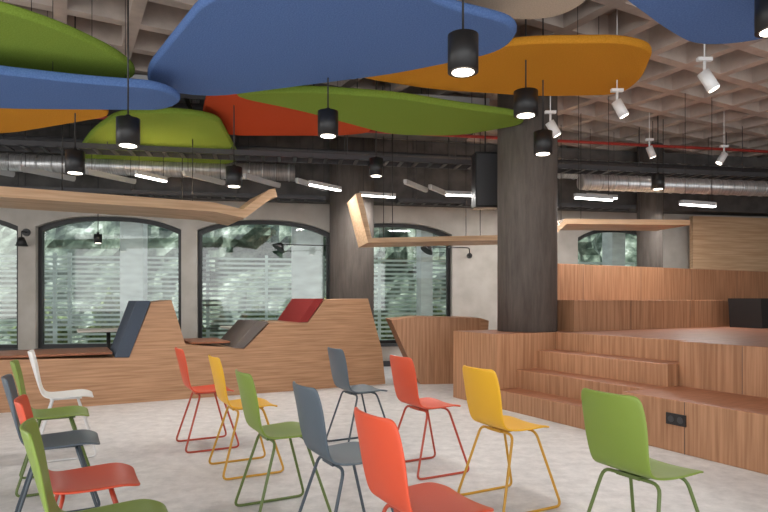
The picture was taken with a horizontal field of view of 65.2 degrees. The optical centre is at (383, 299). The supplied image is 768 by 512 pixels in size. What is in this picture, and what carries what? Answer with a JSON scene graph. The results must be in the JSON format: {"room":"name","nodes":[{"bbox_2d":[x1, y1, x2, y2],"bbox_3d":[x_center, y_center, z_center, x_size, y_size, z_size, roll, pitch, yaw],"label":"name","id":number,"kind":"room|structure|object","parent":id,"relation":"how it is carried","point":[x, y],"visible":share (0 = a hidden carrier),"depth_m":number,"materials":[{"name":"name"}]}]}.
{"room":"coworking event space","nodes":[
{"label":"coworking event space","id":0,"kind":"room"},
{"bbox_2d":[0,366,767,511],"bbox_3d":[0.900,1.300,5.307,17.800,0.200,14.614,0,0,0],"label":"floor","id":1,"kind":"structure","parent":0,"point":[141,436],"depth_m":4.33,"materials":[{"name":"concrete"}]},
{"bbox_2d":[10,359,89,497],"bbox_3d":[-2.162,0.794,3.907,0.467,0.812,0.446,0,0,-28],"label":"chair","id":2,"kind":"object","parent":1,"relation":"on","point":[70,412],"visible":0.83,"depth_m":3.89,"materials":[{"name":"green plastic"}]},
{"bbox_2d":[1,374,100,511],"bbox_3d":[-1.732,0.794,3.147,0.467,0.812,0.446,0,0,-28],"label":"chair","id":3,"kind":"object","parent":1,"relation":"on","point":[73,438],"visible":0.82,"depth_m":3.13,"materials":[{"name":"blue plastic"}]},
{"bbox_2d":[28,350,96,461],"bbox_3d":[-2.502,0.794,4.667,0.467,0.812,0.446,0,0,-28],"label":"chair","id":4,"kind":"object","parent":1,"relation":"on","point":[77,394],"visible":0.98,"depth_m":4.59,"materials":[{"name":"white plastic"}]},
{"bbox_2d":[14,394,139,508],"bbox_3d":[-1.242,0.794,2.457,0.467,0.812,0.446,0,0,-28],"label":"chair","id":5,"kind":"object","parent":1,"relation":"on","point":[109,476],"visible":0.67,"depth_m":2.46,"materials":[{"name":"orange"}]},
{"bbox_2d":[20,418,167,511],"bbox_3d":[-0.922,0.794,1.967,0.467,0.812,0.446,0,0,-28],"label":"chair","id":6,"kind":"object","parent":1,"relation":"on","point":[29,429],"visible":1,"depth_m":1.98,"materials":[{"name":"green plastic"}]},
{"bbox_2d":[76,328,117,348],"bbox_3d":[-3.720,0.795,8.100,0.760,0.810,0.600,0,0,-28],"label":"table","id":7,"kind":"object","parent":1,"relation":"on","point":[84,330],"visible":0.28,"depth_m":7.93,"materials":[{"name":"beige laminate"}]},
{"bbox_2d":[0,299,384,412],"bbox_3d":[-2.957,0.590,7.510,6.260,1.220,0.960,0,0,-28],"label":"seating","id":8,"kind":"object","parent":1,"relation":"on","point":[141,364],"visible":0.96,"depth_m":7.41,"materials":[{"name":"brown wood"}]},
{"bbox_2d":[0,347,112,358],"bbox_3d":[-4.088,0.615,6.911,1.700,0.030,0.840,0,0,-28],"label":"bench cushion","id":9,"kind":"object","parent":8,"relation":"on","point":[92,352],"depth_m":6.86,"materials":[{"name":"brown leather"}]},
{"bbox_2d":[183,338,229,343],"bbox_3d":[-2.354,0.532,7.847,0.480,0.025,0.840,0,0,-28],"label":"bench cushion","id":10,"kind":"object","parent":8,"relation":"on","point":[187,340],"depth_m":7.70,"materials":[{"name":"brown leather"}]},
{"bbox_2d":[175,347,238,452],"bbox_3d":[-1.482,0.794,4.957,0.467,0.812,0.446,0,0,-28],"label":"chair","id":11,"kind":"object","parent":1,"relation":"on","point":[205,389],"visible":0.88,"depth_m":4.87,"materials":[{"name":"orange"}]},
{"bbox_2d":[208,355,283,479],"bbox_3d":[-1.002,0.794,4.257,0.467,0.812,0.446,0,0,-28],"label":"chair","id":12,"kind":"object","parent":1,"relation":"on","point":[215,363],"visible":0.87,"depth_m":4.15,"materials":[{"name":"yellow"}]},
{"bbox_2d":[234,369,331,511],"bbox_3d":[-0.592,0.794,3.367,0.467,0.812,0.446,0,0,-28],"label":"chair","id":13,"kind":"object","parent":1,"relation":"on","point":[249,400],"visible":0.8,"depth_m":3.28,"materials":[{"name":"green plastic"}]},
{"bbox_2d":[293,381,393,511],"bbox_3d":[-0.192,0.794,2.857,0.467,0.812,0.446,0,0,-28],"label":"chair","id":14,"kind":"object","parent":1,"relation":"on","point":[308,402],"visible":0.75,"depth_m":2.75,"materials":[{"name":"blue plastic"}]},
{"bbox_2d":[330,137,373,318],"bbox_3d":[-0.540,-0.810,10.050,0.740,4.020,0.740,0,0,0],"label":"concrete column","id":15,"kind":"structure","parent":1,"relation":"on","point":[351,266],"depth_m":9.73,"materials":[{"name":"grey concrete"}]},
{"bbox_2d":[327,347,387,441],"bbox_3d":[-0.222,0.794,4.957,0.467,0.812,0.446,0,0,-28],"label":"chair","id":16,"kind":"object","parent":1,"relation":"on","point":[337,359],"visible":0.98,"depth_m":4.87,"materials":[{"name":"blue plastic"}]},
{"bbox_2d":[354,407,493,511],"bbox_3d":[0.138,0.794,2.167,0.467,0.812,0.446,0,0,-28],"label":"chair","id":17,"kind":"object","parent":1,"relation":"on","point":[381,448],"visible":1,"depth_m":2.08,"materials":[{"name":"orange"}]},
{"bbox_2d":[390,355,468,479],"bbox_3d":[0.288,0.794,4.257,0.467,0.812,0.446,0,0,-28],"label":"chair","id":18,"kind":"object","parent":1,"relation":"on","point":[403,369],"visible":0.98,"depth_m":4.16,"materials":[{"name":"orange"}]},
{"bbox_2d":[386,316,488,383],"bbox_3d":[0.767,0.720,8.947,1.420,0.960,0.750,0,0,-6],"label":"block","id":19,"kind":"object","parent":1,"relation":"on","point":[427,340],"visible":0.6,"depth_m":8.56,"materials":[{"name":"brown wood"}]},
{"bbox_2d":[457,365,560,511],"bbox_3d":[0.718,0.794,3.557,0.467,0.812,0.446,0,0,-28],"label":"chair","id":20,"kind":"object","parent":1,"relation":"on","point":[482,388],"visible":1,"depth_m":3.47,"materials":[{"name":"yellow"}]},
{"bbox_2d":[453,263,767,474],"bbox_3d":[5.236,0.350,6.652,7.002,1.700,6.750,0,0,-28],"label":"platform","id":21,"kind":"object","parent":1,"relation":"on","point":[664,338],"visible":0.8,"depth_m":6.42,"materials":[{"name":"brown wood"}]},
{"bbox_2d":[497,94,556,331],"bbox_3d":[1.765,-1.221,7.400,0.720,3.198,0.720,0,0,0],"label":"concrete column","id":22,"kind":"structure","parent":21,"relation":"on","point":[526,182],"depth_m":7.09,"materials":[{"name":"grey concrete"}]},
{"bbox_2d":[666,412,685,426],"bbox_3d":[2.294,0.940,4.717,0.016,0.090,0.170,0,0,-28],"label":"power socket","id":23,"kind":"object","parent":21,"relation":"attached to","point":[671,418],"visible":1,"depth_m":4.71,"materials":[{"name":"black plastic"}]},
{"bbox_2d":[668,415,682,423],"bbox_3d":[2.288,0.940,4.714,0.004,0.052,0.132,0,0,-28],"label":"outlet","id":24,"kind":"object","parent":23,"relation":"attached to","point":[672,419],"depth_m":4.71,"materials":[{"name":"grey plastic"}]},
{"bbox_2d":[728,298,767,327],"bbox_3d":[5.151,0.178,8.274,0.610,0.400,0.455,0,0,-28],"label":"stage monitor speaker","id":25,"kind":"object","parent":21,"relation":"on","point":[743,312],"visible":1,"depth_m":8.10},
{"bbox_2d":[581,388,703,511],"bbox_3d":[1.128,0.794,2.637,0.467,0.812,0.446,0,0,-28],"label":"chair","id":26,"kind":"object","parent":1,"relation":"on","point":[615,424],"visible":1,"depth_m":2.54,"materials":[{"name":"green plastic"}]},
{"bbox_2d":[637,142,662,267],"bbox_3d":[4.850,-0.810,10.950,0.440,4.020,0.440,0,0,0],"label":"concrete column","id":27,"kind":"structure","parent":1,"relation":"on","point":[650,204],"depth_m":10.77,"materials":[{"name":"grey concrete"}]},
{"bbox_2d":[689,216,767,271],"bbox_3d":[7.622,-0.210,11.924,3.400,2.820,0.102,0,0,-10],"label":"wall panel","id":28,"kind":"object","parent":1,"relation":"on","point":[715,243],"visible":0.38,"depth_m":11.71,"materials":[{"name":"brown wood"}]},
{"bbox_2d":[0,0,767,157],"bbox_3d":[0.900,-3.050,5.307,17.800,0.500,14.614,0,0,0],"label":"ceiling","id":29,"kind":"structure","parent":0,"point":[669,88],"depth_m":7.70,"materials":[{"name":"concrete"}]},
{"bbox_2d":[18,123,75,180],"bbox_3d":[-4.700,-2.265,8.400,0.050,1.070,0.800,0,0,28],"label":"led light","id":30,"kind":"object","parent":29,"relation":"hanging from","point":[69,177],"visible":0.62,"depth_m":8.34,"materials":[{"name":"grey"}]},
{"bbox_2d":[19,170,74,180],"bbox_3d":[-4.700,-1.740,8.400,0.046,0.020,0.780,0,0,28],"label":"diffuser","id":31,"kind":"object","parent":30,"relation":"attached to","point":[38,172],"depth_m":8.40,"materials":[{"name":"grey metal"}]},
{"bbox_2d":[0,11,108,132],"bbox_3d":[-3.983,-2.490,6.293,2.366,1.180,1.124,0,0,0],"label":"ceiling panel","id":32,"kind":"object","parent":29,"relation":"hanging from","point":[11,120],"visible":0.48,"depth_m":6.25,"materials":[{"name":"orange fabric"}]},
{"bbox_2d":[0,0,134,77],"bbox_3d":[-2.916,-2.540,4.728,1.783,1.080,1.440,0,0,-25],"label":"ceiling panel","id":33,"kind":"object","parent":29,"relation":"hanging from","point":[29,39],"visible":0.73,"depth_m":4.77,"materials":[{"name":"green fabric"}]},
{"bbox_2d":[65,16,84,174],"bbox_3d":[-3.140,-2.183,6.100,0.184,1.793,0.184,0,0,0],"label":"pendant lamp","id":34,"kind":"object","parent":29,"relation":"hanging from","point":[74,158],"visible":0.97,"depth_m":6.04,"materials":[{"name":"black metal"}]},
{"bbox_2d":[0,0,179,109],"bbox_3d":[-3.048,-2.440,5.165,2.430,1.280,1.060,0,0,0],"label":"ceiling panel","id":35,"kind":"object","parent":29,"relation":"hanging from","point":[20,88],"visible":0.98,"depth_m":5.21,"materials":[{"name":"blue fabric"}]},
{"bbox_2d":[85,158,135,183],"bbox_3d":[-3.900,-2.265,8.600,0.050,1.070,0.800,0,0,28],"label":"led light","id":36,"kind":"object","parent":29,"relation":"hanging from","point":[87,171],"visible":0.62,"depth_m":8.57,"materials":[{"name":"grey"}]},
{"bbox_2d":[86,173,135,183],"bbox_3d":[-3.900,-1.740,8.600,0.046,0.020,0.780,0,0,28],"label":"diffuser","id":37,"kind":"object","parent":36,"relation":"attached to","point":[103,175],"depth_m":8.61,"materials":[{"name":"grey plastic"}]},
{"bbox_2d":[116,0,139,148],"bbox_3d":[-2.090,-2.168,4.900,0.184,1.823,0.184,0,0,0],"label":"pendant lamp","id":38,"kind":"object","parent":29,"relation":"hanging from","point":[127,126],"visible":1,"depth_m":4.84,"materials":[{"name":"black metal"}]},
{"bbox_2d":[0,109,276,225],"bbox_3d":[-4.079,-1.951,7.409,5.415,1.698,0.950,0,0,-28],"label":"canopy","id":39,"kind":"object","parent":29,"relation":"hanging from","point":[10,197],"visible":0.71,"depth_m":7.58,"materials":[{"name":"brown wood"}]},
{"bbox_2d":[0,153,294,181],"bbox_3d":[-4.421,-2.020,9.011,6.099,0.278,0.285,0,0,-10],"label":"ventilation duct","id":40,"kind":"object","parent":29,"relation":"hanging from","point":[53,163],"visible":0.73,"depth_m":9.06,"materials":[{"name":"metal"}]},
{"bbox_2d":[135,153,167,182],"bbox_3d":[-3.100,-2.205,8.000,0.050,1.190,0.500,0,0,28],"label":"led light","id":41,"kind":"object","parent":29,"relation":"hanging from","point":[142,174],"visible":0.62,"depth_m":8.00,"materials":[{"name":"grey plastic"}]},
{"bbox_2d":[135,174,166,182],"bbox_3d":[-3.100,-1.620,8.000,0.046,0.020,0.480,0,0,28],"label":"diffuser","id":42,"kind":"object","parent":41,"relation":"attached to","point":[148,176],"depth_m":8.00,"materials":[{"name":"white plastic"}]},
{"bbox_2d":[80,99,235,163],"bbox_3d":[-3.344,-2.590,8.066,2.800,0.980,2.656,0,0,0],"label":"ceiling panel","id":43,"kind":"object","parent":29,"relation":"hanging from","point":[170,127],"visible":0.58,"depth_m":7.57,"materials":[{"name":"green fabric"}]},
{"bbox_2d":[0,132,325,201],"bbox_3d":[-4.175,-2.220,9.360,6.505,1.160,0.260,0,0,-10],"label":"cable tray","id":44,"kind":"object","parent":29,"relation":"hanging from","point":[125,192],"visible":0.53,"depth_m":9.49,"materials":[{"name":"grey metal"}]},
{"bbox_2d":[182,160,224,184],"bbox_3d":[-2.600,-2.265,8.700,0.050,1.070,0.800,0,0,28],"label":"led light","id":45,"kind":"object","parent":29,"relation":"hanging from","point":[185,173],"visible":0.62,"depth_m":8.69,"materials":[{"name":"grey metal"}]},
{"bbox_2d":[183,174,224,184],"bbox_3d":[-2.600,-1.740,8.700,0.046,0.020,0.780,0,0,28],"label":"diffuser","id":46,"kind":"object","parent":45,"relation":"attached to","point":[196,176],"depth_m":8.70,"materials":[{"name":"grey plastic"}]},
{"bbox_2d":[226,105,241,187],"bbox_3d":[-1.725,-2.191,6.900,0.184,1.778,0.184,0,0,0],"label":"pendant lamp","id":47,"kind":"object","parent":29,"relation":"hanging from","point":[233,173],"visible":0.92,"depth_m":6.84,"materials":[{"name":"black metal"}]},
{"bbox_2d":[243,174,280,187],"bbox_3d":[-1.800,-2.265,8.900,0.050,1.070,0.800,0,0,28],"label":"led light","id":48,"kind":"object","parent":29,"relation":"hanging from","point":[246,176],"visible":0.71,"depth_m":8.84,"materials":[{"name":"grey metal"}]},
{"bbox_2d":[169,78,357,109],"bbox_3d":[-2.713,-2.600,7.288,8.640,0.400,0.411,0,0,-10],"label":"cable tray","id":49,"kind":"object","parent":29,"relation":"hanging from","point":[186,97],"visible":0.05,"depth_m":7.44,"materials":[{"name":"grey metal"}]},
{"bbox_2d":[72,100,472,142],"bbox_3d":[-3.092,-2.640,8.338,8.886,0.360,0.500,0,0,-10],"label":"trim","id":50,"kind":"structure","parent":29,"relation":"attached to","point":[92,121],"depth_m":9.03,"materials":[{"name":"metal"}]},
{"bbox_2d":[203,81,370,135],"bbox_3d":[-1.195,-2.660,7.280,2.078,0.840,1.839,0,0,0],"label":"ceiling panel","id":51,"kind":"object","parent":29,"relation":"hanging from","point":[252,118],"visible":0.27,"depth_m":7.45,"materials":[{"name":"red fabric"}]},
{"bbox_2d":[308,137,341,191],"bbox_3d":[-0.820,-2.180,8.400,0.050,1.240,0.600,0,0,40],"label":"led light","id":52,"kind":"object","parent":29,"relation":"hanging from","point":[310,182],"visible":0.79,"depth_m":8.41,"materials":[{"name":"grey plastic"}]},
{"bbox_2d":[309,184,340,191],"bbox_3d":[-0.820,-1.570,8.400,0.046,0.020,0.580,0,0,40],"label":"diffuser","id":53,"kind":"object","parent":52,"relation":"attached to","point":[325,186],"depth_m":8.40,"materials":[{"name":"white plastic"}]},
{"bbox_2d":[318,78,337,138],"bbox_3d":[-0.504,-2.276,5.400,0.184,1.608,0.184,0,0,0],"label":"pendant lamp","id":54,"kind":"object","parent":29,"relation":"hanging from","point":[327,117],"visible":0.97,"depth_m":5.33,"materials":[{"name":"black metal"}]},
{"bbox_2d":[147,0,516,95],"bbox_3d":[-0.712,-2.540,4.713,3.381,1.080,1.678,0,0,19],"label":"ceiling panel","id":55,"kind":"object","parent":29,"relation":"hanging from","point":[219,47],"visible":0.92,"depth_m":4.61,"materials":[{"name":"blue fabric"}]},
{"bbox_2d":[369,80,382,176],"bbox_3d":[-0.100,-2.324,7.600,0.180,1.513,0.180,0,0,0],"label":"pendant lamp","id":56,"kind":"object","parent":29,"relation":"hanging from","point":[375,163],"visible":0.91,"depth_m":7.53,"materials":[{"name":"black metal"}]},
{"bbox_2d":[359,138,395,197],"bbox_3d":[-0.100,-2.215,9.500,0.600,1.170,0.050,0,0,-20],"label":"led light","id":57,"kind":"object","parent":29,"relation":"hanging from","point":[366,194],"visible":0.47,"depth_m":9.45,"materials":[{"name":"grey plastic"}]},
{"bbox_2d":[237,83,523,135],"bbox_3d":[-0.016,-2.565,6.700,3.224,1.030,1.221,0,0,-24],"label":"ceiling panel","id":58,"kind":"object","parent":29,"relation":"hanging from","point":[392,112],"visible":0.82,"depth_m":6.47,"materials":[{"name":"green fabric"}]},
{"bbox_2d":[0,115,767,180],"bbox_3d":[0.908,-2.400,8.964,16.364,0.800,0.360,0,0,-10],"label":"cable tray","id":59,"kind":"object","parent":29,"relation":"hanging from","point":[18,145],"visible":0.66,"depth_m":8.65,"materials":[{"name":"grey metal"}]},
{"bbox_2d":[403,136,427,191],"bbox_3d":[0.500,-2.265,9.300,0.050,1.070,0.800,0,0,28],"label":"led light","id":60,"kind":"object","parent":29,"relation":"hanging from","point":[407,182],"visible":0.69,"depth_m":9.22,"materials":[{"name":"grey plastic"}]},
{"bbox_2d":[404,183,427,191],"bbox_3d":[0.500,-1.740,9.300,0.046,0.020,0.780,0,0,28],"label":"diffuser","id":61,"kind":"object","parent":60,"relation":"attached to","point":[413,185],"depth_m":9.31,"materials":[{"name":"grey"}]},
{"bbox_2d":[97,116,767,152],"bbox_3d":[1.030,-2.350,8.579,16.669,0.047,0.047,0,0,-10],"label":"pipe","id":62,"kind":"object","parent":29,"relation":"hanging from","point":[104,117],"visible":0.38,"depth_m":9.03,"materials":[{"name":"red metal"}]},
{"bbox_2d":[428,184,449,196],"bbox_3d":[0.900,-2.265,9.700,0.050,1.070,0.800,0,0,28],"label":"led light","id":63,"kind":"object","parent":29,"relation":"hanging from","point":[430,186],"visible":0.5,"depth_m":9.56,"materials":[{"name":"grey"}]},
{"bbox_2d":[429,188,449,196],"bbox_3d":[0.900,-1.740,9.700,0.046,0.020,0.780,0,0,28],"label":"diffuser","id":64,"kind":"object","parent":63,"relation":"attached to","point":[438,190],"depth_m":9.63,"materials":[{"name":"grey plastic"}]},
{"bbox_2d":[418,88,489,105],"bbox_3d":[1.072,-2.640,8.331,1.350,0.360,0.500,0,0,-10],"label":"coil","id":65,"kind":"object","parent":29,"relation":"hanging from","point":[474,100],"visible":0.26,"depth_m":8.08,"materials":[{"name":"grey metal"}]},
{"bbox_2d":[445,133,474,196],"bbox_3d":[1.150,-2.170,8.900,0.500,1.260,0.050,0,0,-10],"label":"led light","id":66,"kind":"object","parent":29,"relation":"hanging from","point":[447,193],"visible":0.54,"depth_m":8.86,"materials":[{"name":"grey plastic"}]},
{"bbox_2d":[448,0,478,77],"bbox_3d":[0.474,-2.221,3.600,0.184,1.717,0.184,0,0,0],"label":"pendant lamp","id":67,"kind":"object","parent":29,"relation":"hanging from","point":[463,44],"visible":1,"depth_m":3.53,"materials":[{"name":"black metal"}]},
{"bbox_2d":[471,93,496,209],"bbox_3d":[1.350,-2.010,7.996,0.320,1.580,0.248,0,0,-6],"label":"loudspeaker","id":68,"kind":"object","parent":29,"relation":"hanging from","point":[483,164],"visible":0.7,"depth_m":7.88,"materials":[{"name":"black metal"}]},
{"bbox_2d":[477,153,496,204],"bbox_3d":[1.362,-1.585,7.877,0.280,0.670,0.008,0,0,-6],"label":"grille","id":69,"kind":"object","parent":68,"relation":"attached to","point":[486,162],"depth_m":7.87,"materials":[{"name":"grey metal"}]},
{"bbox_2d":[365,6,651,95],"bbox_3d":[1.162,-2.640,5.805,2.813,0.880,1.363,0,0,0],"label":"ceiling panel","id":70,"kind":"object","parent":29,"relation":"hanging from","point":[568,65],"visible":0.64,"depth_m":5.70,"materials":[{"name":"orange fabric"}]},
{"bbox_2d":[396,140,635,210],"bbox_3d":[2.375,-2.220,10.552,4.371,1.160,0.260,0,0,-10],"label":"cable tray","id":71,"kind":"object","parent":29,"relation":"hanging from","point":[404,201],"visible":0.56,"depth_m":10.45,"materials":[{"name":"grey metal"}]},
{"bbox_2d":[347,119,689,247],"bbox_3d":[2.091,-1.790,9.128,5.240,2.020,0.800,0,0,-12],"label":"canopy","id":72,"kind":"object","parent":29,"relation":"hanging from","point":[356,207],"visible":0.72,"depth_m":8.86,"materials":[{"name":"brown wood"}]},
{"bbox_2d":[459,0,584,18],"bbox_3d":[0.982,-2.715,4.534,1.226,0.730,0.996,0,0,0],"label":"ceiling panel","id":73,"kind":"object","parent":29,"relation":"hanging from","point":[517,9],"visible":0.8,"depth_m":4.80,"materials":[{"name":"beige fabric"}]},
{"bbox_2d":[514,19,537,118],"bbox_3d":[1.300,-2.384,5.500,0.220,1.393,0.220,0,0,0],"label":"pendant lamp","id":74,"kind":"object","parent":29,"relation":"hanging from","point":[525,99],"visible":1,"depth_m":5.42,"materials":[{"name":"black metal"}]},
{"bbox_2d":[534,18,552,155],"bbox_3d":[1.590,-2.268,6.000,0.184,1.623,0.184,0,0,0],"label":"pendant lamp","id":75,"kind":"object","parent":29,"relation":"hanging from","point":[543,138],"visible":0.96,"depth_m":5.94,"materials":[{"name":"black metal"}]},
{"bbox_2d":[544,96,560,137],"bbox_3d":[1.860,-2.433,6.600,0.180,1.294,0.100,0,0,0],"label":"track spotlight","id":76,"kind":"object","parent":29,"relation":"hanging from","point":[551,125],"visible":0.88,"depth_m":6.57,"materials":[{"name":"white paint"}]},
{"bbox_2d":[574,96,613,200],"bbox_3d":[2.850,-2.080,8.150,0.620,1.440,0.050,0,0,-20],"label":"led light","id":77,"kind":"object","parent":29,"relation":"hanging from","point":[578,195],"visible":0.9,"depth_m":8.12,"materials":[{"name":"grey plastic"}]},
{"bbox_2d":[574,197,612,200],"bbox_3d":[2.850,-1.370,8.150,0.600,0.020,0.046,0,0,-20],"label":"diffuser","id":78,"kind":"object","parent":77,"relation":"attached to","point":[584,198],"depth_m":8.14,"materials":[{"name":"white plastic"}]},
{"bbox_2d":[610,9,628,118],"bbox_3d":[2.354,-2.447,5.995,0.175,1.266,0.100,0,0,11],"label":"track spotlight","id":79,"kind":"object","parent":29,"relation":"hanging from","point":[618,105],"visible":0.96,"depth_m":5.98,"materials":[{"name":"white paint"}]},
{"bbox_2d":[645,112,655,158],"bbox_3d":[4.001,-2.601,9.000,0.162,0.959,0.100,0,0,0],"label":"track spotlight","id":80,"kind":"object","parent":29,"relation":"hanging from","point":[650,150],"visible":0.96,"depth_m":8.98,"materials":[{"name":"white paint"}]},
{"bbox_2d":[651,116,664,189],"bbox_3d":[4.200,-2.389,9.200,0.184,1.383,0.184,0,0,0],"label":"pendant lamp","id":81,"kind":"object","parent":29,"relation":"hanging from","point":[657,180],"visible":0.98,"depth_m":9.15,"materials":[{"name":"black metal"}]},
{"bbox_2d":[577,174,767,196],"bbox_3d":[5.994,-1.800,9.686,6.099,0.257,0.263,0,0,-10],"label":"ventilation duct","id":82,"kind":"object","parent":29,"relation":"hanging from","point":[599,182],"visible":0.98,"depth_m":9.33,"materials":[{"name":"metal"}]},
{"bbox_2d":[628,0,761,43],"bbox_3d":[2.186,-2.490,3.770,1.684,1.180,0.939,0,0,-42],"label":"ceiling panel","id":83,"kind":"object","parent":29,"relation":"hanging from","point":[696,21],"visible":0.91,"depth_m":4.05,"materials":[{"name":"blue fabric"}]},
{"bbox_2d":[680,200,716,207],"bbox_3d":[4.300,-2.040,8.200,0.600,1.520,0.050,0,0,-20],"label":"led light","id":84,"kind":"object","parent":29,"relation":"hanging from","point":[682,202],"visible":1,"depth_m":8.17,"materials":[{"name":"grey plastic"}]},
{"bbox_2d":[681,203,715,207],"bbox_3d":[4.300,-1.290,8.200,0.580,0.020,0.046,0,0,-20],"label":"diffuser","id":85,"kind":"object","parent":84,"relation":"attached to","point":[711,205],"depth_m":8.19,"materials":[{"name":"white plastic"}]},
{"bbox_2d":[696,44,719,92],"bbox_3d":[2.694,-2.402,4.990,0.178,1.356,0.100,0,0,22],"label":"track spotlight","id":86,"kind":"object","parent":29,"relation":"hanging from","point":[706,77],"visible":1,"depth_m":4.96,"materials":[{"name":"white paint"}]},
{"bbox_2d":[754,0,767,37],"bbox_3d":[2.330,-2.344,3.600,0.184,1.473,0.184,0,0,0],"label":"pendant lamp","id":87,"kind":"object","parent":29,"relation":"hanging from","point":[760,6],"visible":1,"depth_m":3.58,"materials":[{"name":"black metal"}]},
{"bbox_2d":[0,123,767,360],"bbox_3d":[0.769,-1.000,11.175,18.286,4.400,0.400,0,0,-10],"label":"wall","id":88,"kind":"structure","parent":0,"point":[473,281],"depth_m":10.91,"materials":[{"name":"paint"}]},
{"bbox_2d":[0,220,17,348],"bbox_3d":[-7.098,-0.300,9.703,2.280,2.200,0.080,0,0,-10],"label":"window","id":89,"kind":"structure","parent":88,"relation":"in","point":[4,223],"depth_m":9.85,"materials":[{"name":"black metal"}]},
{"bbox_2d":[15,229,30,246],"bbox_3d":[-5.793,-1.010,9.630,0.180,0.300,0.290,0,0,-10],"label":"wall sconce","id":90,"kind":"object","parent":88,"relation":"attached to","point":[21,241],"visible":1,"depth_m":9.56,"materials":[{"name":"black metal"}]},
{"bbox_2d":[38,217,180,347],"bbox_3d":[-4.599,-0.300,10.157,2.280,2.200,0.080,0,0,-10],"label":"window","id":91,"kind":"structure","parent":88,"relation":"in","point":[42,229],"depth_m":10.00,"materials":[{"name":"black metal"}]},
{"bbox_2d":[198,220,329,337],"bbox_3d":[-2.100,-0.300,10.612,2.280,2.200,0.080,0,0,-10],"label":"window","id":92,"kind":"structure","parent":88,"relation":"in","point":[201,232],"depth_m":10.53,"materials":[{"name":"black metal"}]},
{"bbox_2d":[272,242,329,252],"bbox_3d":[-1.320,-0.864,10.239,1.255,0.187,0.251,0,0,-36],"label":"wall lamp","id":93,"kind":"object","parent":88,"relation":"attached to","point":[278,246],"visible":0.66,"depth_m":9.96,"materials":[{"name":"black metal"}]},
{"bbox_2d":[0,124,767,216],"bbox_3d":[0.942,-2.240,10.764,17.892,1.080,0.431,0,0,-10],"label":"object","id":94,"kind":"structure","parent":88,"relation":"attached to","point":[459,179],"depth_m":10.46,"materials":[{"name":"metal"}]},
{"bbox_2d":[0,134,767,172],"bbox_3d":[0.877,-2.250,9.415,16.669,0.086,0.086,0,0,-10],"label":"pipe","id":95,"kind":"object","parent":88,"relation":"attached to","point":[2,136],"visible":0.51,"depth_m":9.27,"materials":[{"name":"grey metal"}]},
{"bbox_2d":[374,223,449,343],"bbox_3d":[0.173,-0.300,11.025,2.150,2.200,0.080,0,0,-10],"label":"window","id":96,"kind":"structure","parent":88,"relation":"in","point":[386,225],"depth_m":11.13,"materials":[{"name":"black metal"}]},
{"bbox_2d":[421,246,471,257],"bbox_3d":[1.169,-0.864,10.692,1.255,0.187,0.251,0,0,-36],"label":"wall lamp","id":97,"kind":"object","parent":88,"relation":"attached to","point":[426,249],"visible":0.94,"depth_m":10.45,"materials":[{"name":"black metal"}]},
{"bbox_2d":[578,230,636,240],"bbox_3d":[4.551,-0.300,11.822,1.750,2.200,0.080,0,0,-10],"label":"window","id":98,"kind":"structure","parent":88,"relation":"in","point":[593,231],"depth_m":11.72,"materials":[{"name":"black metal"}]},
{"bbox_2d":[557,158,767,179],"bbox_3d":[5.933,-2.200,10.589,6.302,0.342,0.351,0,0,-10],"label":"cable tray","id":99,"kind":"object","parent":88,"relation":"attached to","point":[559,175],"visible":0.2,"depth_m":10.10,"materials":[{"name":"metal"}]},
{"label":"outside","id":100,"kind":"structure","parent":0,"visible":0},
{"bbox_3d":[1.309,1.400,14.332,26.092,0.200,5.580,0,0,-10],"label":"paving","id":101,"kind":"object","parent":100,"visible":0},
{"bbox_2d":[7,306,67,343],"bbox_3d":[-7.089,0.784,12.370,1.111,1.447,1.167,0,0,33],"label":"shrub","id":102,"kind":"object","parent":101,"relation":"on","point":[46,307],"visible":0.08,"depth_m":12.22,"materials":[{"name":"green plant"}]},
{"bbox_2d":[85,287,119,342],"bbox_3d":[-5.698,0.704,12.656,1.102,1.996,1.074,0,0,-25],"label":"shrub","id":103,"kind":"object","parent":101,"relation":"on","point":[107,293],"visible":0.17,"depth_m":12.30,"materials":[{"name":"green plant"}]},
{"bbox_2d":[120,222,147,321],"bbox_3d":[-4.667,-1.000,11.202,0.520,4.600,0.520,0,0,-10],"label":"pillar","id":104,"kind":"structure","parent":101,"relation":"on","point":[133,236],"depth_m":11.01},
{"bbox_2d":[239,303,275,320],"bbox_3d":[-2.792,0.749,13.148,1.095,1.346,1.142,0,0,41],"label":"shrub","id":105,"kind":"object","parent":101,"relation":"on","point":[253,307],"visible":0.06,"depth_m":12.91,"materials":[{"name":"green plant"}]},
{"bbox_2d":[291,227,322,299],"bbox_3d":[-1.508,-1.000,11.777,0.720,4.600,0.520,0,0,-10],"label":"pillar","id":106,"kind":"structure","parent":101,"relation":"on","point":[306,261],"depth_m":11.58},
{"bbox_2d":[0,252,634,344],"bbox_3d":[-1.670,0.200,12.205,14.855,2.200,0.101,0,0,-10],"label":"window blinds","id":107,"kind":"object","parent":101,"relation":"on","point":[54,256],"visible":0.31,"depth_m":11.82,"materials":[{"name":"white plastic"}]},
{"bbox_2d":[416,229,432,315],"bbox_3d":[0.823,-1.000,12.201,0.360,4.600,0.520,0,0,-10],"label":"pillar","id":108,"kind":"structure","parent":101,"relation":"on","point":[424,262],"depth_m":12.01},
{"bbox_2d":[602,232,624,265],"bbox_3d":[4.955,-1.000,12.953,0.420,4.600,0.520,0,0,-10],"label":"pillar","id":109,"kind":"structure","parent":101,"relation":"on","point":[613,244],"depth_m":12.77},
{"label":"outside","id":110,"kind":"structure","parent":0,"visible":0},
{"bbox_2d":[0,221,636,343],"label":"window","id":111,"kind":"structure","parent":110,"point":[241,241],"depth_m":15.16,"materials":[{"name":"clear glass"}]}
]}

